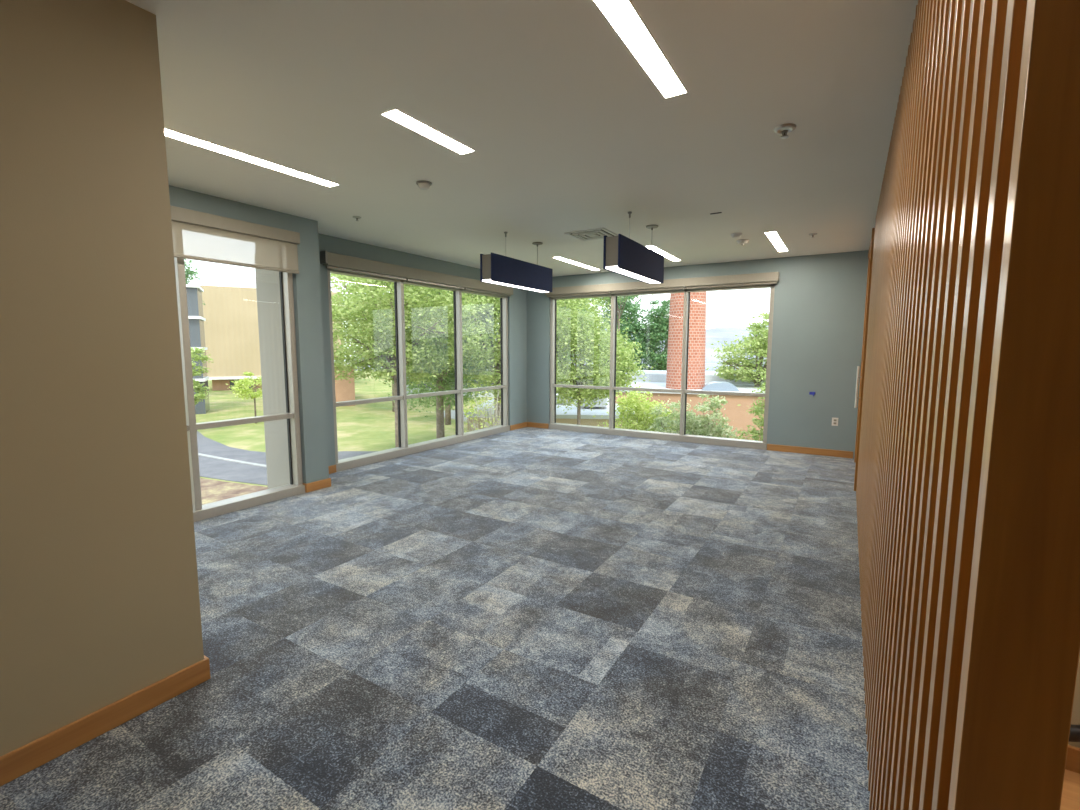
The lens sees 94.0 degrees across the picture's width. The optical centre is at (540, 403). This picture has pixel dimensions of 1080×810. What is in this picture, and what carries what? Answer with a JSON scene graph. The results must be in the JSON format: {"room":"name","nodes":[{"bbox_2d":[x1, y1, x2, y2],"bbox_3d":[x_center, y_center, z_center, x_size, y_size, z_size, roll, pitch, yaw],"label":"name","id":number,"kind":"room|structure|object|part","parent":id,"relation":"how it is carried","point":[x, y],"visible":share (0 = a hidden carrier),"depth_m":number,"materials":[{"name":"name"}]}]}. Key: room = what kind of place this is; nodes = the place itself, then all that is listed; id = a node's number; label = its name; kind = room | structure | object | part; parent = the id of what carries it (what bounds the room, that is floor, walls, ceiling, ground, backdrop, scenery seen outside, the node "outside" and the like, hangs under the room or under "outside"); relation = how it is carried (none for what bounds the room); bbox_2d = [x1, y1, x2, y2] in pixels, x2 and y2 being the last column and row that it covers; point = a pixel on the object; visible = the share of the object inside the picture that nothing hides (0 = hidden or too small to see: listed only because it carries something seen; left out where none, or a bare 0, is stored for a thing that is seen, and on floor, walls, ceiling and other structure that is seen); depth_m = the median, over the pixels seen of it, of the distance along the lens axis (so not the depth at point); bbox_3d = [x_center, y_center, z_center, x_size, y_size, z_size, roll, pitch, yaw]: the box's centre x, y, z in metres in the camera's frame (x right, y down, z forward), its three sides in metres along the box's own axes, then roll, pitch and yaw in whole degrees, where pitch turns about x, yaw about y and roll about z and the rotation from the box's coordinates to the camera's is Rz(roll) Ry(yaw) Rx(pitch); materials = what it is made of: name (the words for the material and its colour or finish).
{"room":"empty office room","nodes":[
{"label":"empty office room","id":0,"kind":"room"},
{"bbox_2d":[0,0,203,756],"bbox_3d":[-3.848,-0.042,1.205,2.981,2.810,4.036,4,7,31],"label":"wall","id":1,"kind":"structure","parent":0,"point":[100,602],"depth_m":1.87,"materials":[{"name":"beige paint"}]},
{"bbox_2d":[0,655,210,786],"bbox_3d":[-3.797,1.307,1.327,2.897,0.100,4.052,4,7,31],"label":"baseboard","id":2,"kind":"structure","parent":1,"relation":"attached to","point":[16,763],"depth_m":1.95,"materials":[{"name":"brown wood"}]},
{"bbox_2d":[255,268,289,488],"bbox_3d":[-2.732,0.648,5.576,0.570,5.700,0.284,4,7,31],"label":"column","id":3,"kind":"structure","parent":0,"point":[267,281],"depth_m":5.39,"materials":[{"name":"white paint"}]},
{"bbox_2d":[169,185,526,483],"bbox_3d":[-1.990,-0.615,6.524,0.687,2.810,7.130,4,7,31],"label":"wall","id":4,"kind":"structure","parent":0,"point":[310,286],"depth_m":5.32,"materials":[{"name":"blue paint"}]},
{"bbox_2d":[170,205,299,273],"bbox_3d":[-2.947,-1.392,4.119,0.082,0.397,2.085,4,7,31],"label":"roller shade","id":5,"kind":"object","parent":4,"relation":"attached to","point":[200,236],"visible":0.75,"depth_m":4.45,"materials":[{"name":"beige fabric"}]},
{"bbox_2d":[174,257,304,521],"bbox_3d":[-3.059,-0.276,4.305,0.170,2.610,2.040,4,7,31],"label":"window","id":6,"kind":"structure","parent":4,"relation":"in","point":[200,512],"depth_m":4.81,"materials":[{"name":"beige metal"}]},
{"bbox_3d":[-3.062,0.979,4.441,0.170,0.085,2.040,4,7,31],"label":"sill","id":7,"kind":"part","parent":6,"relation":"part of","materials":[{"name":"beige metal"}]},
{"bbox_2d":[303,422,526,492],"bbox_3d":[-1.353,0.645,7.513,0.512,0.095,5.015,4,7,31],"label":"baseboard","id":8,"kind":"structure","parent":4,"relation":"attached to","point":[309,487],"depth_m":5.45,"materials":[{"name":"brown wood"}]},
{"bbox_2d":[327,268,509,471],"bbox_3d":[-1.597,-0.583,7.631,0.170,2.510,3.695,4,7,31],"label":"window","id":9,"kind":"structure","parent":4,"relation":"in","point":[404,449],"depth_m":7.30,"materials":[{"name":"beige metal"}]},
{"bbox_2d":[320,251,512,296],"bbox_3d":[-1.506,-1.825,7.377,0.104,0.185,3.785,4,7,31],"label":"roller shade","id":10,"kind":"object","parent":9,"relation":"attached to","point":[335,261],"visible":0.98,"depth_m":6.79,"materials":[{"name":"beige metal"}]},
{"bbox_3d":[-1.608,-1.782,7.510,0.140,0.100,3.695,4,7,31],"label":"head rail","id":11,"kind":"part","parent":9,"relation":"part of","materials":[{"name":"beige metal"}]},
{"bbox_3d":[-1.600,0.615,7.761,0.170,0.100,3.695,4,7,31],"label":"sill","id":12,"kind":"part","parent":9,"relation":"part of","materials":[{"name":"beige metal"}]},
{"bbox_2d":[0,427,869,809],"bbox_3d":[-0.092,1.275,3.317,7.450,0.250,11.300,4,7,31],"label":"floor","id":13,"kind":"structure","parent":0,"point":[526,618],"depth_m":2.58,"materials":[{"name":"carpet"}]},
{"bbox_2d":[856,0,1079,809],"bbox_3d":[1.947,-0.206,2.824,0.089,2.810,5.391,4,7,31],"label":"slatted screen","id":14,"kind":"object","parent":13,"relation":"on","point":[968,487],"visible":1,"depth_m":0.67,"materials":[{"name":"brown wood"}]},
{"bbox_2d":[126,0,917,276],"bbox_3d":[-0.150,-1.796,3.024,7.900,0.300,11.600,4,7,31],"label":"ceiling","id":15,"kind":"structure","parent":0,"point":[567,131],"depth_m":2.89,"materials":[{"name":"paint"}]},
{"bbox_2d":[164,128,339,186],"bbox_3d":[-2.001,-1.700,3.519,0.122,0.004,1.302,4,7,31],"label":"recessed light","id":16,"kind":"object","parent":15,"relation":"in","point":[169,133],"visible":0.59,"depth_m":3.45,"materials":[{"name":"white plastic"}]},
{"bbox_2d":[416,180,431,189],"bbox_3d":[-0.925,-1.728,4.006,0.124,0.050,0.124,4,7,31],"label":"smoke detector","id":17,"kind":"object","parent":15,"relation":"attached to","point":[423,185],"visible":1,"depth_m":3.97,"materials":[{"name":"white plastic"}]},
{"bbox_2d":[381,108,474,154],"bbox_3d":[-0.664,-1.651,3.085,0.122,0.004,0.692,4,7,31],"label":"recessed light","id":18,"kind":"object","parent":15,"relation":"in","point":[396,115],"visible":1,"depth_m":3.03,"materials":[{"name":"white plastic"}]},
{"bbox_2d":[480,232,552,292],"bbox_3d":[-0.247,-1.667,5.945,0.160,0.584,1.290,4,7,31],"label":"pendant light","id":19,"kind":"object","parent":15,"relation":"hanging from","point":[497,269],"visible":1,"depth_m":5.76,"materials":[{"name":"blue fabric"}]},
{"bbox_3d":[-0.308,-1.527,5.997,0.018,0.295,1.290,4,7,31],"label":"panel","id":20,"kind":"part","parent":19,"relation":"part of","materials":[{"name":"blue fabric"}]},
{"bbox_3d":[-0.187,-1.519,5.923,0.018,0.295,1.290,4,7,31],"label":"panel","id":21,"kind":"part","parent":19,"relation":"part of","materials":[{"name":"blue fabric"}]},
{"bbox_2d":[552,257,599,269],"bbox_3d":[0.585,-2.158,7.798,0.122,0.004,1.382,4,7,31],"label":"recessed light","id":22,"kind":"object","parent":15,"relation":"in","point":[558,258],"visible":1,"depth_m":7.74,"materials":[{"name":"white plastic"}]},
{"bbox_2d":[564,228,617,240],"bbox_3d":[0.602,-1.935,5.789,0.480,0.016,0.480,4,7,31],"label":"ceiling vent","id":23,"kind":"object","parent":15,"relation":"in","point":[598,233],"visible":0.91,"depth_m":5.73,"materials":[{"name":"white plastic"}]},
{"bbox_2d":[603,211,663,283],"bbox_3d":[0.968,-1.568,5.046,0.160,0.584,1.255,4,7,31],"label":"pendant light","id":24,"kind":"object","parent":15,"relation":"hanging from","point":[622,255],"visible":1,"depth_m":4.82,"materials":[{"name":"blue fabric"}]},
{"bbox_3d":[0.907,-1.428,5.098,0.018,0.295,1.255,4,7,31],"label":"panel","id":25,"kind":"part","parent":24,"relation":"part of","materials":[{"name":"blue fabric"}]},
{"bbox_3d":[1.028,-1.420,5.025,0.018,0.295,1.255,4,7,31],"label":"panel","id":26,"kind":"part","parent":24,"relation":"part of","materials":[{"name":"blue fabric"}]},
{"bbox_2d":[592,0,687,98],"bbox_3d":[0.383,-1.541,2.087,0.122,0.004,1.232,4,7,31],"label":"recessed light","id":27,"kind":"object","parent":15,"relation":"in","point":[622,16],"visible":1,"depth_m":2.17,"materials":[{"name":"white plastic"}]},
{"bbox_2d":[645,245,680,260],"bbox_3d":[1.706,-2.065,6.953,0.122,0.004,1.262,4,7,31],"label":"recessed light","id":28,"kind":"object","parent":15,"relation":"in","point":[665,254],"visible":0.76,"depth_m":6.92,"materials":[{"name":"white plastic"}]},
{"bbox_2d":[731,233,741,238],"bbox_3d":[2.243,-1.914,5.760,0.124,0.044,0.124,4,7,31],"label":"ceiling detector","id":29,"kind":"object","parent":15,"relation":"attached to","point":[734,235],"visible":1,"depth_m":5.72,"materials":[{"name":"white plastic"}]},
{"bbox_2d":[736,239,748,245],"bbox_3d":[2.446,-1.941,6.092,0.140,0.062,0.140,4,7,31],"label":"ceiling detector","id":30,"kind":"object","parent":15,"relation":"attached to","point":[742,242],"visible":1,"depth_m":6.05,"materials":[{"name":"white plastic"}]},
{"bbox_2d":[764,231,787,251],"bbox_3d":[2.915,-1.980,6.194,0.122,0.004,1.302,4,7,31],"label":"recessed light","id":31,"kind":"object","parent":15,"relation":"in","point":[773,236],"visible":1,"depth_m":6.13,"materials":[{"name":"white plastic"}]},
{"bbox_2d":[773,123,796,138],"bbox_3d":[1.456,-1.610,2.999,0.125,0.057,0.125,4,7,31],"label":"sprinkler","id":32,"kind":"object","parent":15,"relation":"attached to","point":[782,129],"visible":1,"depth_m":2.99,"materials":[{"name":"silver metal"}]},
{"bbox_2d":[527,250,868,457],"bbox_3d":[2.214,-0.792,8.239,6.060,2.810,0.200,4,7,31],"label":"wall","id":33,"kind":"structure","parent":0,"point":[820,299],"depth_m":7.18,"materials":[{"name":"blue paint"}]},
{"bbox_2d":[549,284,774,449],"bbox_3d":[1.823,-0.667,8.475,3.779,2.510,0.170,4,7,31],"label":"window","id":34,"kind":"structure","parent":33,"relation":"in","point":[611,430],"depth_m":8.33,"materials":[{"name":"beige metal"}]},
{"bbox_3d":[1.821,0.530,8.605,3.779,0.100,0.170,4,7,31],"label":"sill","id":35,"kind":"part","parent":34,"relation":"part of","materials":[{"name":"beige metal"}]},
{"bbox_3d":[1.834,-1.867,8.358,3.779,0.100,0.140,4,7,31],"label":"head rail","id":36,"kind":"part","parent":34,"relation":"part of","materials":[{"name":"beige metal"}]},
{"bbox_2d":[545,272,778,296],"bbox_3d":[1.765,-1.907,8.215,3.870,0.170,0.105,4,7,31],"label":"roller shade","id":37,"kind":"object","parent":34,"relation":"attached to","point":[769,277],"visible":0.95,"depth_m":7.97,"materials":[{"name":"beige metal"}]},
{"bbox_2d":[527,422,852,457],"bbox_3d":[2.032,0.559,8.369,5.389,0.095,0.016,4,7,31],"label":"baseboard","id":38,"kind":"structure","parent":33,"relation":"attached to","point":[783,448],"depth_m":7.29,"materials":[{"name":"brown wood"}]},
{"bbox_2d":[832,418,837,425],"bbox_3d":[4.126,0.257,7.051,0.076,0.114,0.010,4,7,31],"label":"wall outlet","id":39,"kind":"object","parent":33,"relation":"attached to","point":[834,420],"visible":1,"depth_m":7.05,"materials":[{"name":"white plastic"}]},
{"bbox_2d":[854,228,874,490],"bbox_3d":[3.844,-0.491,5.906,0.222,2.720,1.680,4,7,31],"label":"door","id":40,"kind":"structure","parent":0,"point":[870,252],"depth_m":5.31,"materials":[{"name":"brown wood"}]},
{"bbox_3d":[3.440,-0.178,5.469,0.022,0.450,0.022,4,7,31],"label":"handle","id":41,"kind":"part","parent":40,"relation":"part of","materials":[{"name":"silver metal"}]},
{"bbox_2d":[1060,769,1079,809],"bbox_3d":[0.817,1.580,-0.697,1.700,0.012,5.384,4,7,31],"label":"floor","id":42,"kind":"structure","parent":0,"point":[1070,800],"depth_m":1.70,"materials":[{"name":"brown wood"}]},
{"bbox_2d":[1068,653,1079,747],"bbox_3d":[3.724,-0.317,3.874,1.700,2.810,5.716,4,7,31],"label":"wall","id":43,"kind":"structure","parent":0,"point":[1075,720],"depth_m":1.78,"materials":[{"name":"beige paint"}]},
{"bbox_2d":[1065,745,1079,773],"bbox_3d":[2.226,1.291,1.589,1.700,0.100,0.016,4,7,31],"label":"baseboard","id":44,"kind":"structure","parent":43,"relation":"attached to","point":[1073,753],"depth_m":1.78,"materials":[{"name":"brown wood"}]},
{"bbox_2d":[1069,724,1079,741],"bbox_3d":[2.150,1.027,1.559,1.348,0.539,0.095,4,7,31],"label":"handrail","id":45,"kind":"object","parent":43,"relation":"attached to","point":[1074,736],"visible":0.02,"depth_m":1.72,"materials":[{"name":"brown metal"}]},
{"label":"outside","id":46,"kind":"structure","parent":0,"visible":0},
{"bbox_2d":[488,325,767,360],"bbox_3d":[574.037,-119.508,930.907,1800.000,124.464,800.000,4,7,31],"label":"hills","id":47,"kind":"structure","parent":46,"point":[721,334],"depth_m":846.55,"materials":[{"name":"white"}]},
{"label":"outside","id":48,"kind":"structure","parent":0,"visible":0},
{"bbox_2d":[354,359,764,372],"bbox_3d":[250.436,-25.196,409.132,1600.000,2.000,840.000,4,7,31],"label":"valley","id":49,"kind":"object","parent":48,"point":[708,364],"depth_m":547.24,"materials":[{"name":"white"}]},
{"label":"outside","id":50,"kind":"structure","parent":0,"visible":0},
{"bbox_2d":[444,410,466,420],"bbox_3d":[-2.773,0.791,28.789,9.500,0.020,4.200,4,7,31],"label":"footpath","id":51,"kind":"structure","parent":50,"point":[452,411],"depth_m":29.46,"materials":[{"name":"concrete"}]},
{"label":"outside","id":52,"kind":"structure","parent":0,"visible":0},
{"bbox_2d":[195,370,629,486],"bbox_3d":[-0.711,2.086,18.345,140.000,0.300,90.000,4,7,31],"label":"ground","id":53,"kind":"structure","parent":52,"point":[368,426],"depth_m":27.35,"materials":[{"name":"green plant"}]},
{"bbox_2d":[184,259,205,316],"bbox_3d":[-27.828,-5.795,38.174,4.604,10.999,4.648,-4,8,-37],"label":"shade tree","id":54,"kind":"object","parent":53,"relation":"on","point":[188,271],"visible":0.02,"depth_m":37.91,"materials":[{"name":"green plant"}]},
{"bbox_2d":[186,284,209,413],"bbox_3d":[-23.064,-3.105,29.383,5.900,7.560,2.750,-3,7,-28],"label":"banded building","id":55,"kind":"structure","parent":53,"relation":"on","point":[196,319],"depth_m":29.65,"materials":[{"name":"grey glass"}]},
{"bbox_2d":[191,347,213,415],"bbox_3d":[-15.867,-0.642,23.006,1.617,4.064,1.775,4,7,31],"label":"shade tree","id":56,"kind":"object","parent":53,"relation":"on","point":[196,385],"visible":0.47,"depth_m":22.94,"materials":[{"name":"green plant"}]},
{"bbox_2d":[200,478,267,504],"bbox_3d":[-28.009,1.985,17.262,53.831,0.030,12.279,3,7,24],"label":"mulch bed","id":57,"kind":"object","parent":53,"relation":"on","point":[212,491],"visible":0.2,"depth_m":13.88,"materials":[{"name":"brown soil"}]},
{"bbox_2d":[226,371,261,415],"bbox_3d":[-14.850,-0.289,26.076,2.397,2.705,2.314,-5,8,-39],"label":"sapling","id":58,"kind":"object","parent":53,"relation":"on","point":[245,382],"visible":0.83,"depth_m":25.83,"materials":[{"name":"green plant"}]},
{"bbox_2d":[199,274,342,390],"bbox_3d":[-28.482,-7.289,54.188,12.350,10.520,14.250,-3,7,-28],"label":"building","id":59,"kind":"structure","parent":53,"relation":"on","point":[231,329],"depth_m":46.48,"materials":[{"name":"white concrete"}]},
{"bbox_3d":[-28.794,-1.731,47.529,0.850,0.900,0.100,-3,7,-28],"label":"door","id":60,"kind":"part","parent":59,"relation":"part of","materials":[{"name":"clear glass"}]},
{"bbox_3d":[-25.425,-11.382,47.918,11.300,1.020,0.060,-3,7,-28],"label":"roof railing","id":61,"kind":"part","parent":59,"relation":"part of","materials":[{"name":"white"}]},
{"bbox_2d":[335,360,354,405],"bbox_3d":[-16.313,-1.623,37.233,4.900,2.950,8.250,-2,7,-22],"label":"building","id":62,"kind":"structure","parent":53,"relation":"on","point":[344,390],"depth_m":34.22,"materials":[{"name":"brick"}]},
{"bbox_2d":[330,273,427,411],"bbox_3d":[-8.883,-4.931,31.079,10.220,10.881,9.695,2,7,21],"label":"shade tree","id":63,"kind":"object","parent":53,"relation":"on","point":[335,284],"visible":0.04,"depth_m":29.79,"materials":[{"name":"green plant"}]},
{"bbox_2d":[331,273,499,447],"bbox_3d":[-3.781,-1.581,14.199,6.589,7.874,4.959,5,8,40],"label":"tree","id":64,"kind":"object","parent":53,"relation":"on","point":[417,351],"visible":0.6,"depth_m":13.64,"materials":[{"name":"green plant"}]},
{"bbox_2d":[340,287,500,438],"bbox_3d":[-3.015,-2.224,17.908,7.675,8.356,7.063,5,8,37],"label":"tree","id":65,"kind":"object","parent":53,"relation":"on","point":[445,379],"visible":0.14,"depth_m":17.89,"materials":[{"name":"green plant"}]},
{"bbox_2d":[387,308,498,424],"bbox_3d":[-4.689,-2.555,25.350,6.998,7.405,7.234,3,7,22],"label":"tree","id":66,"kind":"object","parent":53,"relation":"on","point":[447,409],"visible":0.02,"depth_m":25.85,"materials":[{"name":"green plant"}]},
{"bbox_2d":[406,362,493,397],"bbox_3d":[-7.075,-2.393,42.880,9.400,3.300,5.400,-1,6,-11],"label":"building","id":67,"kind":"structure","parent":53,"relation":"on","point":[483,362],"depth_m":40.66,"materials":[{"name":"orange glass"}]},
{"bbox_2d":[463,381,500,432],"bbox_3d":[-1.516,0.839,14.656,2.002,2.971,2.564,4,7,31],"label":"bare shrub","id":68,"kind":"object","parent":53,"relation":"on","point":[489,421],"visible":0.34,"depth_m":14.65,"materials":[{"name":"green plant"}]},
{"bbox_2d":[437,293,567,424],"bbox_3d":[-1.293,-1.829,16.946,4.943,7.785,5.653,2,6,13],"label":"tree","id":69,"kind":"object","parent":53,"relation":"on","point":[493,356],"visible":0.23,"depth_m":15.69,"materials":[{"name":"green plant"}]},
{"bbox_2d":[464,397,644,431],"bbox_3d":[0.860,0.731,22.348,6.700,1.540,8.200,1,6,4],"label":"building","id":70,"kind":"structure","parent":53,"relation":"on","point":[587,418],"depth_m":18.47,"materials":[{"name":"white"}]},
{"bbox_2d":[581,391,606,408],"bbox_3d":[2.124,-0.176,20.249,1.100,0.720,0.800,1,6,8],"label":"roof unit","id":71,"kind":"structure","parent":70,"relation":"on","point":[604,399],"depth_m":19.84,"materials":[{"name":"silver metal"}]},
{"bbox_2d":[493,297,653,424],"bbox_3d":[1.034,-1.121,16.606,5.245,6.459,4.503,2,6,14],"label":"tree","id":72,"kind":"object","parent":53,"relation":"on","point":[577,333],"visible":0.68,"depth_m":15.88,"materials":[{"name":"green plant"}]},
{"bbox_2d":[556,299,605,390],"bbox_3d":[1.797,-5.814,41.777,8.770,10.375,8.322,3,7,28],"label":"tree","id":73,"kind":"object","parent":53,"relation":"on","point":[567,358],"visible":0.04,"depth_m":40.74,"materials":[{"name":"green plant"}]},
{"bbox_2d":[557,294,653,386],"bbox_3d":[3.834,-4.187,28.711,8.529,9.960,6.214,3,7,26],"label":"shade tree","id":74,"kind":"object","parent":53,"relation":"on","point":[607,299],"visible":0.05,"depth_m":28.34,"materials":[{"name":"green plant"}]},
{"bbox_2d":[596,296,659,383],"bbox_3d":[6.515,-5.160,42.064,6.792,9.031,6.362,4,7,31],"label":"tree","id":75,"kind":"object","parent":53,"relation":"on","point":[633,309],"visible":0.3,"depth_m":40.62,"materials":[{"name":"green plant"}]},
{"bbox_2d":[593,384,677,431],"bbox_3d":[2.362,1.100,11.613,2.698,3.123,2.548,0,6,0],"label":"leafy shrub","id":76,"kind":"object","parent":53,"relation":"on","point":[632,403],"visible":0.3,"depth_m":11.20,"materials":[{"name":"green plant"}]},
{"bbox_2d":[625,296,669,370],"bbox_3d":[9.978,-4.709,41.668,5.686,8.233,6.115,4,7,31],"label":"tree","id":77,"kind":"object","parent":53,"relation":"on","point":[659,332],"visible":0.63,"depth_m":40.57,"materials":[{"name":"green plant"}]},
{"bbox_2d":[646,399,717,435],"bbox_3d":[2.800,1.352,10.529,1.779,2.856,1.885,-1,6,-6],"label":"leafy shrub","id":78,"kind":"object","parent":53,"relation":"on","point":[662,421],"visible":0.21,"depth_m":10.33,"materials":[{"name":"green plant"}]},
{"bbox_2d":[666,291,705,389],"bbox_3d":[6.653,-4.234,22.735,1.800,11.350,1.800,4,7,31],"label":"brick chimney","id":79,"kind":"object","parent":53,"relation":"on","point":[697,318],"visible":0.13,"depth_m":22.24,"materials":[{"name":"brick"}]},
{"bbox_2d":[615,370,765,439],"bbox_3d":[9.217,-0.132,25.730,10.000,2.560,11.100,2,6,18],"label":"building","id":80,"kind":"structure","parent":53,"relation":"on","point":[740,415],"depth_m":20.97,"materials":[{"name":"beige brick"}]},
{"bbox_2d":[702,381,738,390],"bbox_3d":[7.878,-0.762,22.050,1.550,0.340,1.200,2,6,18],"label":"skylight","id":81,"kind":"object","parent":80,"relation":"on","point":[716,385],"visible":0.96,"depth_m":21.53,"materials":[{"name":"grey plastic"}]},
{"bbox_2d":[687,394,753,439],"bbox_3d":[3.678,1.280,10.569,1.605,2.995,1.448,-2,7,-20],"label":"leafy shrub","id":82,"kind":"object","parent":53,"relation":"on","point":[714,415],"visible":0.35,"depth_m":10.33,"materials":[{"name":"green plant"}]},
{"bbox_2d":[706,312,768,386],"bbox_3d":[10.552,-1.584,23.977,5.076,5.830,5.206,5,8,40],"label":"shade tree","id":83,"kind":"object","parent":53,"relation":"on","point":[746,373],"visible":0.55,"depth_m":23.68,"materials":[{"name":"green plant"}]},
{"bbox_2d":[731,374,765,440],"bbox_3d":[4.595,1.087,10.210,1.950,3.458,1.940,1,6,4],"label":"leafy shrub","id":84,"kind":"object","parent":53,"relation":"on","point":[759,408],"visible":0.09,"depth_m":10.16,"materials":[{"name":"green plant"}]},
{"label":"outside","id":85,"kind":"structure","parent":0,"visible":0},
{"bbox_2d":[197,431,377,485],"bbox_3d":[-25.103,0.748,28.787,47.400,0.020,18.500,4,7,31],"label":"road","id":86,"kind":"structure","parent":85,"point":[212,468],"depth_m":17.23,"materials":[{"name":"grey asphalt"}]},
{"bbox_2d":[198,453,266,466],"bbox_3d":[-13.785,1.756,19.445,16.516,0.030,0.670,4,7,29],"label":"curb","id":87,"kind":"object","parent":86,"relation":"on","point":[199,454],"visible":0.31,"depth_m":17.39,"materials":[{"name":"concrete"}]}
]}

